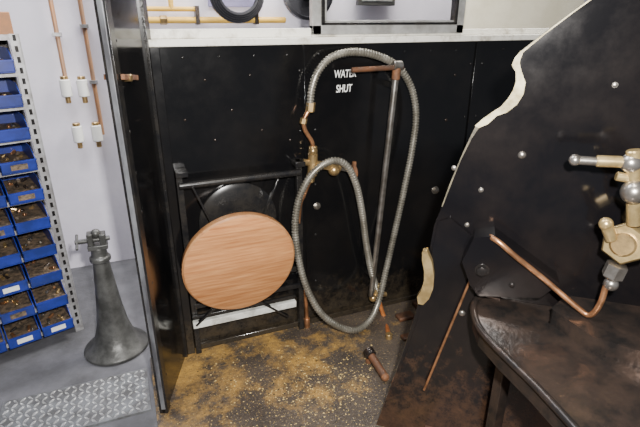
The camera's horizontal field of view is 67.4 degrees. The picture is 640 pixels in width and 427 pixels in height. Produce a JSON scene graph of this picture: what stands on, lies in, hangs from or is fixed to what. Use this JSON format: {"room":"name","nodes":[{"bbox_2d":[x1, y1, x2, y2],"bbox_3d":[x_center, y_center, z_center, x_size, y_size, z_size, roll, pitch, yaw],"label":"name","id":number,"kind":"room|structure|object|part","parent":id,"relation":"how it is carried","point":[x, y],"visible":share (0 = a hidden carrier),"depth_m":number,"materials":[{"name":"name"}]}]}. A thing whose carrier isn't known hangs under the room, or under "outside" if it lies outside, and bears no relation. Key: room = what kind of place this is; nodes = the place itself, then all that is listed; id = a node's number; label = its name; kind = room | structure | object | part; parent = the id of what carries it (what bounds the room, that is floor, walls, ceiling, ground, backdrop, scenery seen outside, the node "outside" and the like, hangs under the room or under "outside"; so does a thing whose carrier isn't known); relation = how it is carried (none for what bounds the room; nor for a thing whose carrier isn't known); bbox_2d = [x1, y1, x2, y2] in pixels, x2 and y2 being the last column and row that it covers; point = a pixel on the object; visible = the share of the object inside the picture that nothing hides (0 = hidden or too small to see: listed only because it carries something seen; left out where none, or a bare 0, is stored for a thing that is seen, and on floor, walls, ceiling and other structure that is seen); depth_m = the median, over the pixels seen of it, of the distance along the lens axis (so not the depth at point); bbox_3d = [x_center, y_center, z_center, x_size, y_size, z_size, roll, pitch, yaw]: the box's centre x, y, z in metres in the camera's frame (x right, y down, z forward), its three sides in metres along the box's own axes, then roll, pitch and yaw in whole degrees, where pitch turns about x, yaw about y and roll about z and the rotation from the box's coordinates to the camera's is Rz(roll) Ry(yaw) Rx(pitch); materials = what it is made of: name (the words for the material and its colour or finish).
{"room":"control cabin","nodes":[
{"label":"control cabin","id":0,"kind":"room"},
{"bbox_2d":[0,258,157,426],"bbox_3d":[-0.263,0.846,1.332,6.200,0.054,3.500,-9,24,-20],"label":"ground","id":1,"kind":"structure","parent":0,"point":[58,360],"depth_m":1.92,"materials":[{"name":"concrete"}]},
{"bbox_2d":[0,12,83,352],"bbox_3d":[-1.407,-0.045,1.702,0.786,1.321,0.321,-17,28,-37],"label":"shelving rack","id":2,"kind":"object","parent":1,"relation":"on","point":[38,297],"visible":1,"depth_m":1.86,"materials":[{"name":"metal"}]},
{"bbox_2d":[0,368,150,426],"bbox_3d":[-0.849,0.671,1.675,0.480,0.012,0.230,-9,24,-20],"label":"plate","id":3,"kind":"object","parent":1,"relation":"on","point":[124,395],"visible":1,"depth_m":1.68,"materials":[{"name":"silver metal"}]},
{"bbox_2d":[74,229,147,365],"bbox_3d":[-0.839,0.305,1.887,0.248,0.533,0.248,-9,24,-20],"label":"pedestal vice","id":4,"kind":"object","parent":1,"relation":"on","point":[116,341],"visible":0.99,"depth_m":1.88,"materials":[{"name":"metal"}]},
{"bbox_2d":[150,298,416,426],"bbox_3d":[0.886,0.805,1.351,2.445,0.006,2.300,-9,24,-20],"label":"floor","id":5,"kind":"structure","parent":0,"point":[321,338],"depth_m":1.81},
{"bbox_2d":[174,158,305,353],"bbox_3d":[-0.275,0.194,1.834,0.496,0.766,0.163,-9,24,-20],"label":"seat","id":6,"kind":"object","parent":5,"relation":"on","point":[240,255],"visible":0.98,"depth_m":1.78,"materials":[{"name":"brown wood"}]},
{"bbox_3d":[-0.298,0.393,1.937,0.422,0.052,0.022,-9,24,-20],"label":"rail","id":7,"kind":"part","parent":6,"relation":"part of","materials":[{"name":"white metal"}]},
{"bbox_2d":[195,345,371,426],"bbox_3d":[-0.140,0.634,1.762,0.717,0.004,0.489,0,22,0],"label":"coal grit","id":8,"kind":"object","parent":5,"relation":"on","point":[371,345],"visible":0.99,"depth_m":1.76,"materials":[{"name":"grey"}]},
{"bbox_2d":[291,48,419,339],"bbox_3d":[0.164,0.006,1.896,0.549,1.243,0.255,-9,24,-20],"label":"hose","id":9,"kind":"object","parent":5,"relation":"on","point":[334,165],"visible":1,"depth_m":1.89,"materials":[{"name":"metal"}]},
{"bbox_3d":[0.258,0.005,1.959,0.224,1.198,0.216,13,25,29],"label":"spindle handle","id":10,"kind":"part","parent":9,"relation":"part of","materials":[{"name":"metal"}]},
{"bbox_2d":[363,347,388,380],"bbox_3d":[0.213,0.572,1.824,0.047,0.073,0.146,-9,24,-20],"label":"pipe stub","id":11,"kind":"object","parent":5,"relation":"on","point":[369,352],"visible":1,"depth_m":1.82,"materials":[{"name":"metal"}]},
{"bbox_2d":[395,300,417,340],"bbox_3d":[0.414,0.461,2.163,0.135,0.025,0.358,12,25,28],"label":"bracket","id":12,"kind":"object","parent":5,"relation":"on","point":[407,315],"visible":0.48,"depth_m":2.15,"materials":[{"name":"brown metal"}]},
{"bbox_2d":[376,0,639,426],"bbox_3d":[0.658,0.233,0.941,1.164,1.363,0.588,7,23,17],"label":"boiler backhead","id":13,"kind":"object","parent":5,"relation":"on","point":[527,314],"visible":1,"depth_m":1.16,"materials":[{"name":"metal"}]},
{"bbox_3d":[0.360,0.355,1.373,0.099,0.407,0.008,7,23,17],"label":"drain rod","id":14,"kind":"part","parent":13,"relation":"part of","materials":[{"name":"orange metal"}]},
{"bbox_2d":[470,295,639,426],"bbox_3d":[0.807,0.552,1.183,0.850,0.590,0.733,-9,24,-20],"label":"tray","id":15,"kind":"object","parent":13,"relation":"on","point":[543,361],"depth_m":1.11,"materials":[{"name":"metal"}]},
{"bbox_2d":[0,0,586,267],"bbox_3d":[-0.919,-0.970,2.348,6.200,2.660,0.100,-9,24,-20],"label":"wall","id":16,"kind":"structure","parent":0,"point":[87,183],"depth_m":2.39,"materials":[{"name":"white paint"}]},
{"bbox_2d":[48,0,104,147],"bbox_3d":[-1.152,-1.095,2.103,0.166,1.645,0.058,-9,24,-20],"label":"gas pipework","id":17,"kind":"object","parent":16,"relation":"attached to","point":[97,128],"visible":1,"depth_m":2.28,"materials":[{"name":"orange metal"}]},
{"bbox_2d":[147,0,285,24],"bbox_3d":[-0.570,-1.450,2.218,0.830,1.073,0.050,-9,24,-20],"label":"pipes","id":18,"kind":"object","parent":16,"relation":"attached to","point":[162,19],"visible":0.65,"depth_m":2.36,"materials":[{"name":"metal"}]},
{"bbox_2d":[208,0,262,6],"bbox_3d":[-0.430,-1.197,2.402,0.280,0.300,0.014,-9,24,-20],"label":"notice board","id":19,"kind":"object","parent":16,"relation":"attached to","point":[229,3],"visible":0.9,"depth_m":2.45,"materials":[{"name":"white"}]},
{"bbox_2d":[210,0,263,22],"bbox_3d":[-0.415,-1.099,2.393,0.282,0.281,0.109,-9,24,-20],"label":"hoses","id":20,"kind":"object","parent":16,"relation":"attached to","point":[219,6],"visible":1,"depth_m":2.40,"materials":[{"name":"black rubber"}]},
{"bbox_2d":[283,0,309,19],"bbox_3d":[-0.067,-1.162,2.511,0.280,0.280,0.124,-9,24,-20],"label":"fan","id":21,"kind":"object","parent":16,"relation":"attached to","point":[300,9],"visible":0.5,"depth_m":2.50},
{"bbox_2d":[159,40,533,344],"bbox_3d":[0.518,-0.151,2.148,2.305,1.170,0.020,-9,24,-20],"label":"wall","id":22,"kind":"structure","parent":0,"point":[351,126],"depth_m":1.92,"materials":[{"name":"black metal"}]},
{"bbox_2d":[93,0,187,412],"bbox_3d":[-0.539,-0.305,1.422,0.056,2.000,0.339,-1,22,-2],"label":"door","id":23,"kind":"structure","parent":22,"relation":"in","point":[123,25],"depth_m":1.47,"materials":[{"name":"black paint"}]},
{"bbox_2d":[150,47,194,354],"bbox_3d":[-0.524,0.018,1.730,0.031,1.170,0.035,-9,24,-20],"label":"trim","id":24,"kind":"structure","parent":22,"relation":"attached to","point":[155,53],"depth_m":1.66,"materials":[{"name":"black paint"}]},
{"bbox_2d":[201,292,417,348],"bbox_3d":[0.129,0.448,2.197,1.360,0.024,0.020,-9,24,-20],"label":"baseboard","id":25,"kind":"structure","parent":22,"relation":"attached to","point":[278,327],"depth_m":2.09,"materials":[{"name":"black paint"}]},
{"bbox_2d":[181,41,503,317],"bbox_3d":[0.271,-0.106,2.038,1.583,1.170,0.014,-9,24,-20],"label":"trim","id":26,"kind":"structure","parent":22,"relation":"attached to","point":[306,47],"depth_m":1.98,"materials":[{"name":"black paint"}]},
{"bbox_2d":[334,69,355,92],"bbox_3d":[0.096,-0.500,1.811,0.089,0.083,0.001,-10,24,-20],"label":"painted lettering","id":27,"kind":"object","parent":22,"relation":"attached to","point":[347,70],"visible":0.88,"depth_m":1.81,"materials":[{"name":"white paint"}]},
{"bbox_2d":[148,28,548,46],"bbox_3d":[0.508,-0.709,1.898,2.340,0.052,0.065,-9,24,-20],"label":"trim","id":28,"kind":"structure","parent":22,"relation":"attached to","point":[239,36],"depth_m":1.67,"materials":[{"name":"paint"}]},
{"bbox_2d":[309,0,465,34],"bbox_3d":[0.268,-0.940,1.719,0.645,0.555,0.036,-9,24,-20],"label":"window","id":29,"kind":"structure","parent":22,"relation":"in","point":[327,17],"depth_m":1.79,"materials":[{"name":"metal"}]},
{"bbox_2d":[463,0,583,28],"bbox_3d":[1.325,-1.592,3.005,1.008,1.200,0.019,-9,24,-20],"label":"wall panel cream","id":30,"kind":"object","parent":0,"point":[479,14],"depth_m":3.10,"materials":[{"name":"beige paint"}]}
]}

